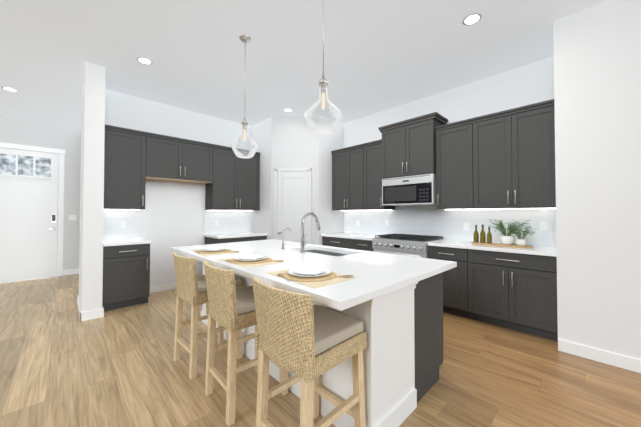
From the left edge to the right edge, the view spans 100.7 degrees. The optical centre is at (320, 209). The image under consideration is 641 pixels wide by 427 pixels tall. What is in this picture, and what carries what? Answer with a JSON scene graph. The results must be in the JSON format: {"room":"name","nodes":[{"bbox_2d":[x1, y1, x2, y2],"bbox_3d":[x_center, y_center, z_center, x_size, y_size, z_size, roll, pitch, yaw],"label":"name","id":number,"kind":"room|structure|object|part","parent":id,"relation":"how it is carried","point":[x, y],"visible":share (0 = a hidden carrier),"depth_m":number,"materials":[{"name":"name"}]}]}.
{"room":"kitchen","nodes":[
{"label":"kitchen","id":0,"kind":"room"},
{"bbox_2d":[0,115,80,269],"bbox_3d":[-6.300,-0.203,4.890,3.070,3.180,0.140,1,-1,-44],"label":"wall","id":1,"kind":"structure","parent":0,"point":[22,131],"depth_m":5.65,"materials":[{"name":"white paint"}]},
{"bbox_2d":[0,142,64,282],"bbox_3d":[-5.805,0.064,5.215,1.120,2.655,0.071,1,-1,-44],"label":"entry door","id":2,"kind":"structure","parent":1,"relation":"in","point":[31,204],"depth_m":5.29,"materials":[{"name":"white wood"}]},
{"bbox_2d":[69,215,75,219],"bbox_3d":[-5.331,0.180,5.715,0.120,0.120,0.006,1,-1,-44],"label":"light switch","id":3,"kind":"object","parent":1,"relation":"attached to","point":[72,217],"visible":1,"depth_m":5.71,"materials":[{"name":"white plastic"}]},
{"bbox_2d":[79,62,104,311],"bbox_3d":[-3.150,-0.224,3.649,0.195,3.180,0.920,1,-1,-44],"label":"wall","id":4,"kind":"structure","parent":0,"point":[92,194],"depth_m":3.32,"materials":[{"name":"white paint"}]},
{"bbox_2d":[77,295,82,321],"bbox_3d":[-3.220,1.310,3.547,0.014,0.110,0.934,1,-1,-44],"label":"baseboard","id":5,"kind":"structure","parent":4,"relation":"attached to","point":[78,301],"depth_m":3.33,"materials":[{"name":"white wood"}]},
{"bbox_2d":[105,89,250,285],"bbox_3d":[-2.382,-0.203,4.902,2.650,3.180,0.140,1,-1,-44],"label":"wall","id":6,"kind":"structure","parent":0,"point":[173,214],"depth_m":4.59,"materials":[{"name":"white paint"}]},
{"bbox_2d":[103,210,142,239],"bbox_3d":[-3.080,0.230,4.118,0.564,0.456,0.008,1,-1,-44],"label":"backsplash","id":7,"kind":"structure","parent":6,"relation":"attached to","point":[112,219],"depth_m":4.12,"materials":[{"name":"tile"}]},
{"bbox_2d":[120,221,125,228],"bbox_3d":[-3.063,0.244,4.124,0.075,0.115,0.006,1,-1,-44],"label":"outlet","id":8,"kind":"object","parent":7,"relation":"attached to","point":[122,224],"visible":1,"depth_m":4.12,"materials":[{"name":"white plastic"}]},
{"bbox_2d":[104,125,146,209],"bbox_3d":[-2.958,-0.589,3.987,0.518,1.178,0.384,1,-1,-44],"label":"upper cabinet","id":9,"kind":"object","parent":6,"relation":"attached to","point":[124,167],"visible":0.85,"depth_m":3.88,"materials":[{"name":"grey wood"}]},
{"bbox_2d":[104,209,138,209],"bbox_3d":[-3.033,0.008,4.056,0.458,0.011,0.030,1,-1,-44],"label":"under-cabinet light","id":10,"kind":"object","parent":9,"relation":"attached to","point":[121,209],"visible":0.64,"depth_m":4.04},
{"bbox_2d":[150,282,176,292],"bbox_3d":[-2.530,1.328,4.628,1.000,0.110,0.014,1,-1,-44],"label":"baseboard","id":11,"kind":"structure","parent":6,"relation":"attached to","point":[168,286],"depth_m":4.49,"materials":[{"name":"white wood"}]},
{"bbox_2d":[146,132,213,183],"bbox_3d":[-2.404,-0.826,4.524,1.020,0.687,0.384,1,-1,-44],"label":"upper cabinet","id":12,"kind":"object","parent":6,"relation":"attached to","point":[172,159],"visible":0.94,"depth_m":4.37,"materials":[{"name":"grey wood"}]},
{"bbox_2d":[204,210,250,233],"bbox_3d":[-1.832,0.250,5.321,0.984,0.456,0.008,1,-1,-44],"label":"backsplash","id":13,"kind":"structure","parent":6,"relation":"attached to","point":[234,221],"depth_m":5.29,"materials":[{"name":"tile"}]},
{"bbox_2d":[205,144,259,209],"bbox_3d":[-1.692,-0.569,5.207,0.958,1.178,0.384,1,-1,-44],"label":"upper cabinet","id":14,"kind":"object","parent":6,"relation":"attached to","point":[234,184],"visible":0.88,"depth_m":5.03,"materials":[{"name":"grey wood"}]},
{"bbox_2d":[208,210,251,210],"bbox_3d":[-1.767,0.027,5.276,0.900,0.011,0.030,1,-1,-44],"label":"under-cabinet light","id":15,"kind":"object","parent":14,"relation":"attached to","point":[229,210],"visible":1,"depth_m":5.24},
{"bbox_2d":[251,117,270,239],"bbox_3d":[-1.166,-0.194,5.449,0.140,3.180,0.760,1,-1,-44],"label":"wall","id":16,"kind":"structure","parent":0,"point":[261,138],"depth_m":5.32,"materials":[{"name":"white paint"}]},
{"bbox_2d":[271,115,318,244],"bbox_3d":[-0.484,-0.199,5.156,0.928,3.180,0.140,0,-1,5],"label":"wall","id":17,"kind":"structure","parent":0,"point":[294,141],"depth_m":5.10,"materials":[{"name":"grey paint"}]},
{"bbox_2d":[274,168,311,243],"bbox_3d":[-0.533,0.302,5.043,0.720,2.175,0.076,0,-1,5],"label":"pantry door","id":18,"kind":"structure","parent":17,"relation":"in","point":[292,205],"depth_m":5.08,"materials":[{"name":"white wood"}]},
{"bbox_2d":[0,0,607,127],"bbox_3d":[-1.454,-1.894,1.783,14.500,0.100,16.500,1,-1,-44],"label":"ceiling","id":19,"kind":"structure","parent":0,"point":[381,55],"depth_m":3.05,"materials":[{"name":"grey paint"}]},
{"bbox_2d":[1,87,17,91],"bbox_3d":[-4.680,-1.806,4.005,0.168,0.004,0.168,1,-1,-44],"label":"recessed light","id":20,"kind":"object","parent":19,"relation":"in","point":[10,89],"visible":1,"depth_m":4.01,"materials":[{"name":"white"}]},
{"bbox_2d":[137,57,152,64],"bbox_3d":[-2.155,-1.818,3.259,0.168,0.004,0.168,1,-1,-44],"label":"recessed light","id":21,"kind":"object","parent":19,"relation":"in","point":[144,60],"visible":1,"depth_m":3.25,"materials":[{"name":"white"}]},
{"bbox_2d":[231,34,257,158],"bbox_3d":[-0.805,-1.189,2.827,0.276,1.274,0.276,1,-1,-44],"label":"pendant light","id":22,"kind":"object","parent":19,"relation":"hanging from","point":[244,122],"visible":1,"depth_m":2.85,"materials":[{"name":"clear glass"}]},
{"bbox_3d":[-0.805,-0.740,2.820,0.276,0.375,0.276,1,-1,-44],"label":"lamp shade","id":23,"kind":"part","parent":22,"relation":"part of","materials":[{"name":"clear glass"}]},
{"bbox_2d":[305,0,341,134],"bbox_3d":[0.021,-1.203,1.970,0.276,1.274,0.276,1,-1,-44],"label":"pendant light","id":24,"kind":"object","parent":19,"relation":"hanging from","point":[332,108],"visible":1,"depth_m":2.00,"materials":[{"name":"clear glass"}]},
{"bbox_3d":[0.021,-0.753,1.963,0.276,0.375,0.276,1,-1,-44],"label":"lamp shade","id":25,"kind":"part","parent":24,"relation":"part of","materials":[{"name":"clear glass"}]},
{"bbox_2d":[462,13,481,25],"bbox_3d":[1.460,-1.829,2.562,0.168,0.004,0.168,1,-1,-44],"label":"recessed light","id":26,"kind":"object","parent":19,"relation":"in","point":[470,19],"visible":1,"depth_m":2.56,"materials":[{"name":"white"}]},
{"bbox_2d":[0,274,640,426],"bbox_3d":[-1.454,1.386,1.730,14.500,0.100,16.500,1,-1,-44],"label":"floor","id":27,"kind":"structure","parent":0,"point":[61,365],"depth_m":2.11,"materials":[{"name":"brown wood"}]},
{"bbox_2d":[102,244,149,310],"bbox_3d":[-2.858,0.933,3.870,0.533,0.875,0.654,1,-1,-44],"label":"base cabinet","id":28,"kind":"object","parent":27,"relation":"on","point":[126,275],"visible":0.88,"depth_m":3.66,"materials":[{"name":"grey wood"}]},
{"bbox_2d":[103,238,151,246],"bbox_3d":[-2.857,0.475,3.890,0.553,0.040,0.638,1,-1,-44],"label":"countertop","id":29,"kind":"structure","parent":28,"relation":"on","point":[119,242],"depth_m":3.73,"materials":[{"name":"white stone"}]},
{"bbox_2d":[173,252,242,378],"bbox_3d":[-1.027,0.869,2.384,0.463,0.955,0.500,-1,-1,44],"label":"stool","id":30,"kind":"object","parent":27,"relation":"on","point":[191,287],"visible":0.81,"depth_m":2.18,"materials":[{"name":"brown wood"}]},
{"bbox_3d":[-0.999,0.659,2.416,0.401,0.060,0.401,-1,-1,44],"label":"seat","id":31,"kind":"part","parent":30,"relation":"part of","materials":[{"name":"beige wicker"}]},
{"bbox_2d":[205,236,266,244],"bbox_3d":[-1.600,0.952,5.083,0.963,0.875,0.654,1,-1,-44],"label":"base cabinet","id":32,"kind":"object","parent":27,"relation":"on","point":[208,240],"visible":0.04,"depth_m":4.83,"materials":[{"name":"grey wood"}]},
{"bbox_2d":[204,232,266,238],"bbox_3d":[-1.613,0.495,5.089,0.983,0.040,0.638,1,-1,-44],"label":"countertop","id":33,"kind":"structure","parent":32,"relation":"on","point":[233,235],"depth_m":4.97,"materials":[{"name":"white stone"}]},
{"bbox_2d":[204,261,287,425],"bbox_3d":[-0.555,0.861,1.924,0.500,0.955,0.463,1,-1,-42],"label":"stool","id":34,"kind":"object","parent":27,"relation":"on","point":[230,307],"visible":0.79,"depth_m":1.73,"materials":[{"name":"brown wood"}]},
{"bbox_3d":[-0.526,0.652,1.954,0.401,0.060,0.401,1,-1,-42],"label":"seat","id":35,"kind":"part","parent":34,"relation":"part of","materials":[{"name":"beige fabric"}]},
{"bbox_2d":[252,277,366,426],"bbox_3d":[-0.069,0.853,1.433,0.500,0.955,0.463,1,-1,-45],"label":"stool","id":36,"kind":"object","parent":27,"relation":"on","point":[305,339],"visible":1,"depth_m":1.31,"materials":[{"name":"beige wicker"}]},
{"bbox_3d":[-0.041,0.644,1.465,0.401,0.060,0.401,1,-1,-45],"label":"seat","id":37,"kind":"part","parent":36,"relation":"part of","materials":[{"name":"beige fabric"}]},
{"bbox_2d":[201,247,443,426],"bbox_3d":[-0.216,0.914,2.714,1.074,0.876,2.546,1,-1,-44],"label":"kitchen island","id":38,"kind":"object","parent":27,"relation":"on","point":[393,303],"depth_m":1.69,"materials":[{"name":"white paint"}]},
{"bbox_2d":[170,239,321,262],"bbox_3d":[-0.865,0.464,3.187,1.410,0.040,1.080,1,-1,-44],"label":"island countertop","id":39,"kind":"structure","parent":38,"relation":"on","point":[249,247],"depth_m":3.07,"materials":[{"name":"white stone"}]},
{"bbox_2d":[191,246,239,255],"bbox_3d":[-1.098,0.412,2.741,0.356,0.048,0.480,1,-1,-41],"label":"place setting","id":40,"kind":"object","parent":39,"relation":"on","point":[212,250],"visible":1,"depth_m":2.67,"materials":[{"name":"white ceramic"}]},
{"bbox_2d":[281,228,290,248],"bbox_3d":[-0.378,0.325,2.979,0.129,0.231,0.057,1,-1,-44],"label":"filter faucet","id":41,"kind":"object","parent":39,"relation":"on","point":[283,238],"visible":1,"depth_m":2.95,"materials":[{"name":"silver metal"}]},
{"bbox_2d":[206,247,357,278],"bbox_3d":[-0.240,0.453,2.539,1.410,0.040,0.720,1,-1,-44],"label":"island countertop","id":42,"kind":"structure","parent":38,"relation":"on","point":[289,256],"depth_m":2.37,"materials":[{"name":"white stone"}]},
{"bbox_2d":[219,254,284,267],"bbox_3d":[-0.577,0.403,2.201,0.480,0.048,0.356,-1,-1,44],"label":"place setting","id":43,"kind":"object","parent":42,"relation":"on","point":[250,260],"visible":1,"depth_m":2.12,"materials":[{"name":"white ceramic"}]},
{"bbox_2d":[300,212,320,252],"bbox_3d":[-0.089,0.235,2.757,0.276,0.404,0.101,1,-1,-44],"label":"faucet","id":44,"kind":"object","parent":42,"relation":"on","point":[303,242],"visible":1,"depth_m":2.69,"materials":[{"name":"silver metal"}]},
{"bbox_2d":[246,251,456,310],"bbox_3d":[0.305,0.444,1.974,1.410,0.040,0.850,1,-1,-44],"label":"island countertop","id":45,"kind":"structure","parent":38,"relation":"on","point":[376,274],"depth_m":1.71,"materials":[{"name":"white stone"}]},
{"bbox_2d":[268,266,354,288],"bbox_3d":[-0.071,0.395,1.676,0.356,0.048,0.480,1,-1,-42],"label":"place setting","id":46,"kind":"object","parent":45,"relation":"on","point":[313,277],"visible":1,"depth_m":1.61,"materials":[{"name":"white ceramic"}]},
{"bbox_2d":[322,236,351,248],"bbox_3d":[0.493,0.951,5.021,0.654,0.875,0.728,1,-1,-44],"label":"base cabinet","id":47,"kind":"object","parent":27,"relation":"on","point":[338,242],"visible":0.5,"depth_m":4.81,"materials":[{"name":"grey wood"}]},
{"bbox_2d":[321,232,378,240],"bbox_3d":[0.661,0.491,4.866,0.638,0.040,1.196,1,-1,-44],"label":"countertop","id":48,"kind":"structure","parent":47,"relation":"on","point":[357,236],"depth_m":4.75,"materials":[{"name":"white stone"}]},
{"bbox_2d":[352,239,372,250],"bbox_3d":[0.909,0.944,4.590,0.654,0.875,0.470,1,-1,-44],"label":"base cabinet","id":49,"kind":"object","parent":27,"relation":"on","point":[359,244],"visible":0.23,"depth_m":4.41,"materials":[{"name":"grey wood"}]},
{"bbox_2d":[372,233,444,257],"bbox_3d":[1.337,0.891,4.080,0.726,0.965,0.854,1,-1,-44],"label":"range","id":50,"kind":"object","parent":27,"relation":"on","point":[414,245],"visible":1,"depth_m":3.87,"materials":[{"name":"silver metal"}]},
{"bbox_2d":[428,246,470,318],"bbox_3d":[1.839,0.929,3.625,0.654,0.875,0.490,1,-1,-44],"label":"base cabinet","id":51,"kind":"object","parent":27,"relation":"on","point":[455,290],"visible":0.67,"depth_m":3.37,"materials":[{"name":"grey wood"}]},
{"bbox_2d":[468,249,557,340],"bbox_3d":[2.296,0.921,3.151,0.654,0.875,0.828,1,-1,-44],"label":"base cabinet","id":52,"kind":"object","parent":27,"relation":"on","point":[516,291],"visible":0.9,"depth_m":2.91,"materials":[{"name":"grey wood"}]},
{"bbox_2d":[428,239,556,256],"bbox_3d":[2.133,0.466,3.340,0.638,0.040,1.316,1,-1,-44],"label":"countertop","id":53,"kind":"structure","parent":52,"relation":"on","point":[544,250],"depth_m":3.07,"materials":[{"name":"white stone"}]},
{"bbox_2d":[471,219,536,247],"bbox_3d":[2.203,0.282,3.230,0.412,0.324,0.680,1,-1,-44],"label":"tray","id":54,"kind":"object","parent":53,"relation":"on","point":[508,240],"visible":1,"depth_m":3.17,"materials":[{"name":"brown wood"}]},
{"bbox_2d":[319,116,342,244],"bbox_3d":[0.226,-0.195,5.388,0.840,3.180,0.140,1,-1,-44],"label":"wall","id":55,"kind":"structure","parent":0,"point":[330,220],"depth_m":5.21,"materials":[{"name":"white paint"}]},
{"bbox_2d":[343,56,553,239],"bbox_3d":[1.706,-0.212,4.356,0.140,3.180,3.400,1,-1,-44],"label":"wall","id":56,"kind":"structure","parent":0,"point":[529,84],"depth_m":3.79,"materials":[{"name":"white paint"}]},
{"bbox_2d":[331,144,363,209],"bbox_3d":[0.608,-0.571,5.122,0.384,1.178,0.778,1,-1,-44],"label":"upper cabinet","id":57,"kind":"object","parent":56,"relation":"attached to","point":[347,178],"visible":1,"depth_m":4.98,"materials":[{"name":"grey wood"}]},
{"bbox_2d":[341,210,390,210],"bbox_3d":[0.832,0.024,5.037,0.030,0.011,1.140,1,-1,-44],"label":"light","id":58,"kind":"object","parent":57,"relation":"attached to","point":[365,210],"visible":0.86,"depth_m":4.99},
{"bbox_2d":[363,139,394,209],"bbox_3d":[1.024,-0.578,4.690,0.384,1.178,0.420,1,-1,-44],"label":"upper cabinet","id":59,"kind":"object","parent":56,"relation":"attached to","point":[372,175],"visible":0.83,"depth_m":4.59,"materials":[{"name":"grey wood"}]},
{"bbox_2d":[378,112,447,178],"bbox_3d":[1.442,-0.934,4.211,0.454,0.850,0.953,1,-1,-44],"label":"upper cabinet","id":60,"kind":"object","parent":56,"relation":"attached to","point":[408,147],"visible":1,"depth_m":4.02,"materials":[{"name":"grey wood"}]},
{"bbox_2d":[382,173,435,205],"bbox_3d":[1.451,-0.284,4.209,0.426,0.439,0.848,1,-1,-44],"label":"microwave","id":61,"kind":"object","parent":60,"relation":"attached to","point":[414,190],"visible":1,"depth_m":4.01,"materials":[{"name":"silver metal"}]},
{"bbox_2d":[343,209,555,246],"bbox_3d":[1.645,0.233,4.304,0.008,0.456,3.378,1,-1,-44],"label":"backsplash","id":62,"kind":"structure","parent":56,"relation":"attached to","point":[448,224],"depth_m":3.95,"materials":[{"name":"tile"}]},
{"bbox_2d":[463,222,468,230],"bbox_3d":[2.098,0.249,3.824,0.006,0.115,0.075,1,-1,-44],"label":"outlet","id":63,"kind":"object","parent":62,"relation":"attached to","point":[465,226],"visible":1,"depth_m":3.82,"materials":[{"name":"white plastic"}]},
{"bbox_2d":[540,221,547,230],"bbox_3d":[2.695,0.199,3.205,0.006,0.115,0.075,1,-1,-44],"label":"outlet","id":64,"kind":"object","parent":62,"relation":"attached to","point":[543,225],"visible":1,"depth_m":3.20,"materials":[{"name":"white plastic"}]},
{"bbox_2d":[435,118,473,208],"bbox_3d":[1.933,-0.593,3.747,0.384,1.178,0.480,1,-1,-44],"label":"upper cabinet","id":65,"kind":"object","parent":56,"relation":"attached to","point":[454,165],"visible":0.96,"depth_m":3.63,"materials":[{"name":"grey wood"}]},
{"bbox_2d":[472,99,555,208],"bbox_3d":[2.390,-0.601,3.273,0.384,1.178,0.838,1,-1,-44],"label":"upper cabinet","id":66,"kind":"object","parent":56,"relation":"attached to","point":[513,157],"visible":0.92,"depth_m":3.14,"materials":[{"name":"grey wood"}]},
{"bbox_2d":[445,209,501,209],"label":"light","id":67,"kind":"object","parent":66,"relation":"attached to","point":[499,209],"depth_m":3.68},
{"bbox_2d":[513,208,555,208],"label":"light","id":68,"kind":"object","parent":66,"relation":"attached to","point":[513,208],"depth_m":3.20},
{"bbox_2d":[553,0,640,359],"bbox_3d":[4.593,-0.269,0.813,0.900,3.180,5.750,1,-1,-44],"label":"wall","id":69,"kind":"structure","parent":0,"point":[597,78],"depth_m":2.36,"materials":[{"name":"white paint"}]},
{"bbox_2d":[558,339,640,372],"bbox_3d":[4.264,1.260,0.471,0.014,0.110,5.749,1,-1,-44],"label":"baseboard","id":70,"kind":"structure","parent":69,"relation":"attached to","point":[611,358],"depth_m":2.33,"materials":[{"name":"white wood"}]}
]}

